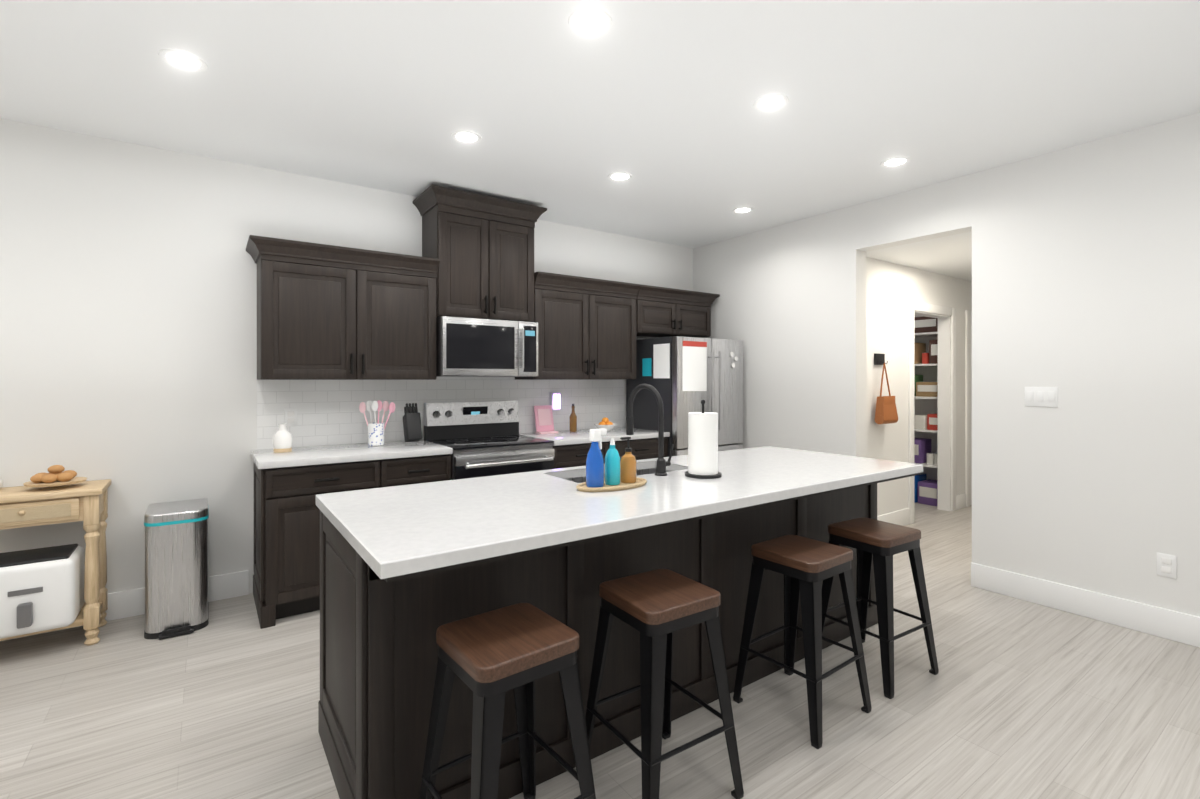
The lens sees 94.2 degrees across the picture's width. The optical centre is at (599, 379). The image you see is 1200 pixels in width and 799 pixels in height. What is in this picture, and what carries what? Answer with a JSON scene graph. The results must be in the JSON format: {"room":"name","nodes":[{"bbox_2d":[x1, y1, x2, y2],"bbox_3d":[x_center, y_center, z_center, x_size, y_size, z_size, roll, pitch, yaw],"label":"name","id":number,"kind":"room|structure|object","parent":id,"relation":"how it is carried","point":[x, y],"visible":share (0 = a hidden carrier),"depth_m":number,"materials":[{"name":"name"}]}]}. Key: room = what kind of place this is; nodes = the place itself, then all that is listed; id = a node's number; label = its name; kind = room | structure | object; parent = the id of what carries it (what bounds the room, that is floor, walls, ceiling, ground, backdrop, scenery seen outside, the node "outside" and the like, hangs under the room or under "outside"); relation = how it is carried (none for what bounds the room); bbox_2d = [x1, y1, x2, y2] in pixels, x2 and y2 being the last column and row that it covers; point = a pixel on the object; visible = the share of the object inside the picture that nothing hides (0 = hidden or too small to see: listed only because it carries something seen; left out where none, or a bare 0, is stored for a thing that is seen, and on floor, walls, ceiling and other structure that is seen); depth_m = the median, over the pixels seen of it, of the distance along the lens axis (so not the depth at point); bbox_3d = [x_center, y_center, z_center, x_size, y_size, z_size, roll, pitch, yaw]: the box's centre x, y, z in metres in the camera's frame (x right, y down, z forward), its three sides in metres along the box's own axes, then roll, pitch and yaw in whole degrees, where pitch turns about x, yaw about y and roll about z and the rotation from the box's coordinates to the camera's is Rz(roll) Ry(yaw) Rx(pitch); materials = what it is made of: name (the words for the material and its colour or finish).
{"room":"kitchen","nodes":[
{"label":"kitchen","id":0,"kind":"room"},
{"bbox_2d":[0,118,692,593],"bbox_3d":[-2.109,0.000,3.751,7.740,2.740,0.150,0,0,-35],"label":"wall","id":1,"kind":"structure","parent":0,"point":[128,318],"depth_m":3.28,"materials":[{"name":"white paint"}]},
{"bbox_2d":[3,570,248,640],"bbox_3d":[-3.670,1.293,2.547,3.500,0.155,0.016,0,0,-35],"label":"baseboard","id":2,"kind":"structure","parent":1,"relation":"attached to","point":[126,603],"depth_m":3.25,"materials":[{"name":"white"}]},
{"bbox_2d":[284,408,296,425],"bbox_3d":[-2.047,0.250,3.693,0.075,0.120,0.008,0,0,-35],"label":"electrical outlet","id":3,"kind":"object","parent":1,"relation":"attached to","point":[290,416],"visible":0.94,"depth_m":3.69,"materials":[{"name":"white plastic"}]},
{"bbox_2d":[246,235,439,379],"bbox_3d":[-1.682,-0.418,3.707,1.118,0.835,0.406,0,0,-35],"label":"upper cabinet","id":4,"kind":"object","parent":1,"relation":"attached to","point":[328,312],"visible":1,"depth_m":3.56,"materials":[{"name":"brown wood"}]},
{"bbox_2d":[257,377,623,449],"bbox_3d":[-0.988,0.209,4.448,2.985,0.480,0.004,0,0,-35],"label":"backsplash","id":5,"kind":"structure","parent":1,"relation":"attached to","point":[329,412],"depth_m":4.09,"materials":[{"name":"tile"}]},
{"bbox_2d":[413,185,546,321],"bbox_3d":[-0.903,-0.889,4.244,0.906,0.882,0.426,0,0,-35],"label":"upper cabinet","id":6,"kind":"object","parent":1,"relation":"attached to","point":[480,247],"visible":1,"depth_m":4.09,"materials":[{"name":"brown wood"}]},
{"bbox_2d":[436,316,537,376],"bbox_3d":[-0.892,-0.233,4.228,0.756,0.420,0.465,0,0,-35],"label":"microwave","id":7,"kind":"object","parent":6,"relation":"attached to","point":[473,347],"visible":1,"depth_m":4.04,"materials":[{"name":"silver metal"}]},
{"bbox_2d":[550,392,560,410],"bbox_3d":[-0.385,0.189,4.838,0.090,0.160,0.054,0,0,-35],"label":"light","id":8,"kind":"object","parent":1,"relation":"attached to","point":[555,400],"visible":0.94,"depth_m":4.81,"materials":[{"name":"white plastic"}]},
{"bbox_2d":[515,271,640,379],"bbox_3d":[-0.174,-0.418,4.771,1.026,0.835,0.406,0,0,-35],"label":"upper cabinet","id":9,"kind":"object","parent":1,"relation":"attached to","point":[586,328],"visible":0.96,"depth_m":4.62,"materials":[{"name":"brown wood"}]},
{"bbox_2d":[636,285,719,337],"bbox_3d":[0.654,-0.629,5.356,0.993,0.415,0.406,0,0,-35],"label":"upper cabinet","id":10,"kind":"object","parent":1,"relation":"attached to","point":[663,312],"visible":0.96,"depth_m":5.20,"materials":[{"name":"brown wood"}]},
{"bbox_2d":[0,502,1199,798],"bbox_3d":[1.372,1.401,1.863,11.250,0.060,7.250,0,0,-35],"label":"floor","id":11,"kind":"structure","parent":0,"point":[1014,698],"depth_m":2.27,"materials":[{"name":"beige wood"}]},
{"bbox_2d":[0,479,110,645],"bbox_3d":[-3.090,0.968,2.730,1.020,0.805,0.357,0,0,-35],"label":"console table","id":12,"kind":"object","parent":11,"relation":"on","point":[86,502],"visible":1,"depth_m":2.87,"materials":[{"name":"brown wood"}]},
{"bbox_2d":[0,544,84,638],"bbox_3d":[-2.833,1.053,2.787,0.345,0.352,0.350,0,0,-35],"label":"storage bin","id":13,"kind":"object","parent":12,"relation":"on","point":[41,589],"visible":1,"depth_m":2.71,"materials":[{"name":"white plastic"}]},
{"bbox_2d":[23,465,86,489],"bbox_3d":[-2.838,0.505,2.911,0.240,0.118,0.240,0,0,-35],"label":"bread plate","id":14,"kind":"object","parent":12,"relation":"on","point":[56,477],"visible":1,"depth_m":2.87,"materials":[{"name":"brown food"}]},
{"bbox_2d":[144,498,208,639],"bbox_3d":[-2.366,1.041,3.127,0.283,0.658,0.397,0,0,-35],"label":"trash can","id":15,"kind":"object","parent":11,"relation":"on","point":[176,568],"visible":1,"depth_m":3.00,"materials":[{"name":"silver metal"}]},
{"bbox_2d":[250,439,452,628],"bbox_3d":[-1.595,0.910,3.609,1.095,0.920,0.666,0,0,-35],"label":"base cabinet","id":16,"kind":"object","parent":11,"relation":"on","point":[291,485],"visible":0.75,"depth_m":3.22,"materials":[{"name":"black wood"}]},
{"bbox_2d":[273,424,292,452],"bbox_3d":[-1.980,0.363,3.481,0.108,0.172,0.108,0,0,-35],"label":"bottle","id":17,"kind":"object","parent":16,"relation":"on","point":[282,439],"visible":1,"depth_m":3.44,"materials":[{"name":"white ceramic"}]},
{"bbox_2d":[359,400,394,445],"bbox_3d":[-1.527,0.295,3.825,0.233,0.307,0.108,0,0,-35],"label":"utensil crock","id":18,"kind":"object","parent":16,"relation":"on","point":[376,433],"visible":1,"depth_m":3.79,"materials":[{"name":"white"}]},
{"bbox_2d":[403,403,422,441],"bbox_3d":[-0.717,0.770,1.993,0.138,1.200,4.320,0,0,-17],"label":"knife block","id":19,"kind":"object","parent":16,"relation":"on","point":[412,426],"visible":1,"depth_m":3.94,"materials":[{"name":"black plastic"}]},
{"bbox_2d":[424,401,553,479],"bbox_3d":[-0.807,0.772,4.108,0.760,1.195,0.708,0,0,-35],"label":"range","id":20,"kind":"object","parent":11,"relation":"on","point":[482,438],"visible":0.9,"depth_m":4.13,"materials":[{"name":"silver metal"}]},
{"bbox_2d":[419,603,595,798],"bbox_3d":[-0.261,1.038,1.567,0.396,0.665,0.396,0,0,-38],"label":"bar stool","id":21,"kind":"object","parent":11,"relation":"on","point":[489,659],"visible":1,"depth_m":1.52,"materials":[{"name":"brown wood"}]},
{"bbox_2d":[519,427,669,468],"bbox_3d":[-0.051,0.909,4.699,1.147,0.920,0.666,0,0,-35],"label":"base cabinet","id":22,"kind":"object","parent":11,"relation":"on","point":[571,449],"visible":0.29,"depth_m":4.48,"materials":[{"name":"black"}]},
{"bbox_2d":[534,405,557,433],"bbox_3d":[-0.454,0.334,4.693,0.170,0.228,0.121,0,0,-35],"label":"stand","id":23,"kind":"object","parent":22,"relation":"on","point":[544,423],"visible":0.98,"depth_m":4.70,"materials":[{"name":"pink plastic"}]},
{"bbox_2d":[569,404,576,431],"bbox_3d":[-0.231,0.328,4.801,0.064,0.240,0.064,0,0,-35],"label":"oil bottle","id":24,"kind":"object","parent":22,"relation":"on","point":[572,422],"visible":1,"depth_m":4.78,"materials":[{"name":"brown glass"}]},
{"bbox_2d":[594,417,616,430],"bbox_3d":[0.047,0.389,4.875,0.200,0.118,0.200,0,0,-35],"label":"fruit bowl","id":25,"kind":"object","parent":22,"relation":"on","point":[605,423],"visible":0.94,"depth_m":4.83,"materials":[{"name":"white ceramic"}]},
{"bbox_2d":[316,450,883,798],"bbox_3d":[0.225,0.930,2.681,2.750,0.880,0.801,0,0,-35],"label":"kitchen island","id":26,"kind":"object","parent":11,"relation":"on","point":[379,647],"depth_m":1.97,"materials":[{"name":"black wood"}]},
{"bbox_2d":[576,478,646,491],"bbox_3d":[0.052,0.440,2.345,0.344,0.018,0.184,0,0,-35],"label":"soap tray","id":27,"kind":"object","parent":26,"relation":"on","point":[639,482],"visible":0.71,"depth_m":2.28,"materials":[{"name":"beige wood"}]},
{"bbox_2d":[586,428,606,487],"bbox_3d":[-0.014,0.321,2.298,0.092,0.235,0.074,0,0,-35],"label":"spray bottle","id":28,"kind":"object","parent":27,"relation":"on","point":[594,469],"visible":1,"depth_m":2.27,"materials":[{"name":"blue plastic"}]},
{"bbox_2d":[605,439,619,484],"bbox_3d":[0.052,0.344,2.345,0.066,0.190,0.066,0,0,-35],"label":"dish soap bottle","id":29,"kind":"object","parent":27,"relation":"on","point":[612,466],"visible":1,"depth_m":2.32,"materials":[{"name":"teal plastic"}]},
{"bbox_2d":[620,437,636,482],"bbox_3d":[0.120,0.342,2.393,0.075,0.193,0.070,0,0,-35],"label":"soap pump","id":30,"kind":"object","parent":27,"relation":"on","point":[628,467],"visible":1,"depth_m":2.37,"materials":[{"name":"orange plastic"}]},
{"bbox_2d":[360,466,922,585],"bbox_3d":[0.300,0.499,2.575,2.760,0.018,1.000,0,0,-35],"label":"island countertop","id":31,"kind":"structure","parent":26,"relation":"on","point":[461,553],"depth_m":1.77,"materials":[{"name":"white stone"}]},
{"bbox_2d":[565,468,669,482],"bbox_3d":[0.106,0.591,2.763,0.736,0.200,0.336,0,0,-35],"label":"sink","id":32,"kind":"object","parent":31,"relation":"in","point":[639,472],"visible":0.06,"depth_m":3.03,"materials":[{"name":"silver metal"}]},
{"bbox_2d":[626,384,673,475],"bbox_3d":[0.243,0.234,2.733,0.110,0.430,0.285,0,0,-35],"label":"faucet","id":33,"kind":"object","parent":26,"relation":"on","point":[662,463],"visible":1,"depth_m":2.63,"materials":[{"name":"black metal"}]},
{"bbox_2d":[685,400,721,478],"bbox_3d":[0.482,0.272,2.612,0.170,0.355,0.170,0,0,-35],"label":"paper towel holder","id":34,"kind":"object","parent":26,"relation":"on","point":[702,444],"visible":1,"depth_m":2.55,"materials":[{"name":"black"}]},
{"bbox_2d":[585,569,743,798],"bbox_3d":[0.198,1.038,1.887,0.396,0.665,0.396,0,0,-33],"label":"bar stool","id":35,"kind":"object","parent":11,"relation":"on","point":[656,608],"visible":0.88,"depth_m":1.81,"materials":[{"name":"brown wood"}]},
{"bbox_2d":[626,336,742,456],"bbox_3d":[0.811,0.499,5.215,0.840,1.740,0.767,0,0,-35],"label":"refrigerator","id":36,"kind":"object","parent":11,"relation":"on","point":[722,396],"visible":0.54,"depth_m":4.99,"materials":[{"name":"grey metal"}]},
{"bbox_2d":[642,341,737,390],"bbox_3d":[0.829,-0.116,5.107,0.757,0.430,0.462,0,0,-35],"label":"notes","id":37,"kind":"object","parent":36,"relation":"attached to","point":[694,365],"visible":1,"depth_m":4.85,"materials":[{"name":"white paper"}]},
{"bbox_2d":[733,535,871,748],"bbox_3d":[0.845,1.038,2.341,0.396,0.665,0.396,0,0,-37],"label":"bar stool","id":38,"kind":"object","parent":11,"relation":"on","point":[805,566],"visible":1,"depth_m":2.29,"materials":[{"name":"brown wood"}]},
{"bbox_2d":[822,517,938,698],"bbox_3d":[1.305,1.038,2.660,0.396,0.665,0.396,0,0,-32],"label":"bar stool","id":39,"kind":"object","parent":11,"relation":"on","point":[880,544],"visible":0.79,"depth_m":2.59,"materials":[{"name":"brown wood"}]},
{"bbox_2d":[0,0,1199,247],"bbox_3d":[1.372,-1.399,1.862,11.250,0.060,7.250,0,0,-35],"label":"ceiling","id":40,"kind":"structure","parent":0,"point":[564,120],"depth_m":2.64,"materials":[{"name":"white paint"}]},
{"bbox_2d":[158,49,206,71],"bbox_3d":[-1.787,-1.366,2.392,0.170,0.006,0.170,0,0,-35],"label":"recessed light","id":41,"kind":"object","parent":40,"relation":"in","point":[183,60],"visible":1,"depth_m":2.39,"materials":[{"name":"white"}]},
{"bbox_2d":[451,130,481,143],"bbox_3d":[-0.753,-1.367,3.147,0.170,0.006,0.170,0,0,-35],"label":"recessed light","id":42,"kind":"object","parent":40,"relation":"in","point":[466,136],"visible":1,"depth_m":3.13,"materials":[{"name":"white"}]},
{"bbox_2d":[568,7,611,35],"bbox_3d":[-0.038,-1.366,2.134,0.170,0.006,0.170,0,0,-35],"label":"recessed light","id":43,"kind":"object","parent":40,"relation":"in","point":[589,21],"visible":1,"depth_m":2.13,"materials":[{"name":"white"}]},
{"bbox_2d":[608,172,632,181],"bbox_3d":[0.135,-1.367,3.761,0.170,0.006,0.170,0,0,-35],"label":"recessed light","id":44,"kind":"object","parent":40,"relation":"in","point":[620,176],"visible":1,"depth_m":3.75,"materials":[{"name":"white"}]},
{"bbox_2d":[732,207,753,213],"bbox_3d":[1.153,-1.367,4.504,0.170,0.006,0.170,0,0,-35],"label":"recessed light","id":45,"kind":"object","parent":40,"relation":"in","point":[740,210],"visible":1,"depth_m":4.50,"materials":[{"name":"white"}]},
{"bbox_2d":[753,94,788,111],"bbox_3d":[0.845,-1.367,2.756,0.170,0.006,0.170,0,0,-35],"label":"recessed light","id":46,"kind":"object","parent":40,"relation":"in","point":[770,102],"visible":1,"depth_m":2.75,"materials":[{"name":"white"}]},
{"bbox_2d":[880,156,910,167],"bbox_3d":[1.857,-1.367,3.508,0.170,0.006,0.170,0,0,-35],"label":"recessed light","id":47,"kind":"object","parent":40,"relation":"in","point":[895,161],"visible":1,"depth_m":3.50,"materials":[{"name":"white"}]},
{"bbox_2d":[866,257,971,515],"bbox_3d":[3.368,-0.001,5.677,3.430,2.740,0.120,0,0,-35],"label":"wall","id":48,"kind":"structure","parent":0,"point":[892,289],"depth_m":5.17,"materials":[{"name":"white paint"}]},
{"bbox_2d":[874,353,887,364],"bbox_3d":[2.501,-0.181,4.954,0.150,0.100,0.059,0,0,-35],"label":"hook rail","id":49,"kind":"object","parent":48,"relation":"attached to","point":[879,359],"visible":0.94,"depth_m":4.94,"materials":[{"name":"black metal"}]},
{"bbox_2d":[875,362,897,423],"bbox_3d":[2.527,0.118,4.918,0.250,0.541,0.080,0,0,-35],"label":"hanging bag","id":50,"kind":"object","parent":49,"relation":"hanging from","point":[886,411],"visible":1,"depth_m":4.88,"materials":[{"name":"brown leather"}]},
{"bbox_2d":[877,508,909,525],"bbox_3d":[2.472,1.292,4.962,1.109,0.155,0.016,0,0,-35],"label":"baseboard","id":51,"kind":"structure","parent":48,"relation":"attached to","point":[901,517],"depth_m":5.15,"materials":[{"name":"white"}]},
{"bbox_2d":[908,301,955,523],"bbox_3d":[3.288,0.311,5.608,0.970,2.115,0.140,0,0,-35],"label":"door frame","id":52,"kind":"structure","parent":48,"relation":"attached to","point":[946,403],"depth_m":5.80,"materials":[{"name":"white wood"}]},
{"bbox_2d":[956,493,965,509],"bbox_3d":[3.822,1.291,5.914,0.255,0.155,0.016,0,0,-35],"label":"baseboard","id":53,"kind":"structure","parent":48,"relation":"attached to","point":[960,501],"depth_m":5.90,"materials":[{"name":"white"}]},
{"bbox_2d":[965,310,971,506],"bbox_3d":[4.339,0.311,6.226,0.940,2.115,0.102,0,0,-35],"label":"door frame","id":54,"kind":"structure","parent":48,"relation":"attached to","point":[968,402],"depth_m":6.00,"materials":[{"name":"white wood"}]},
{"bbox_2d":[866,232,971,280],"bbox_3d":[3.694,-1.096,5.111,3.310,0.050,1.180,0,0,-35],"label":"ceiling","id":55,"kind":"structure","parent":0,"point":[951,255],"depth_m":4.81,"materials":[{"name":"white paint"}]},
{"bbox_2d":[914,315,937,479],"bbox_3d":[3.656,-0.002,6.578,0.120,2.740,1.020,0,0,-35],"label":"wall","id":56,"kind":"structure","parent":0,"point":[926,406],"depth_m":6.34,"materials":[{"name":"white paint"}]},
{"bbox_2d":[914,332,937,467],"bbox_3d":[3.562,0.219,6.316,0.325,1.460,0.690,0,0,-35],"label":"pantry shelving","id":57,"kind":"object","parent":56,"relation":"attached to","point":[926,334],"depth_m":6.05,"materials":[{"name":"white wood"}]},
{"bbox_2d":[914,316,937,505],"bbox_3d":[3.602,0.338,6.271,0.262,2.060,0.520,0,0,-35],"label":"pantry items","id":58,"kind":"object","parent":57,"relation":"on","point":[925,491],"visible":0.42,"depth_m":6.12,"materials":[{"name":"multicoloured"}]},
{"bbox_2d":[693,112,1199,616],"bbox_3d":[3.039,0.000,3.039,0.150,2.740,6.950,0,0,-35],"label":"wall","id":59,"kind":"structure","parent":0,"point":[1087,278],"depth_m":3.37,"materials":[{"name":"white paint"}]},
{"bbox_2d":[1025,387,1057,406],"bbox_3d":[2.686,0.105,3.399,0.010,0.120,0.165,0,0,-35],"label":"switch plate","id":60,"kind":"object","parent":59,"relation":"attached to","point":[1042,396],"visible":1,"depth_m":3.39,"materials":[{"name":"white plastic"}]},
{"bbox_2d":[971,563,1199,647],"bbox_3d":[3.721,1.293,1.930,0.016,0.155,4.350,0,0,-35],"label":"baseboard","id":61,"kind":"structure","parent":59,"relation":"attached to","point":[1184,628],"depth_m":3.19,"materials":[{"name":"white"}]},
{"bbox_2d":[1157,552,1176,578],"bbox_3d":[3.001,0.985,2.955,0.008,0.120,0.075,0,0,-35],"label":"wall outlet","id":62,"kind":"object","parent":59,"relation":"attached to","point":[1166,565],"visible":1,"depth_m":2.95,"materials":[{"name":"white plastic"}]}
]}

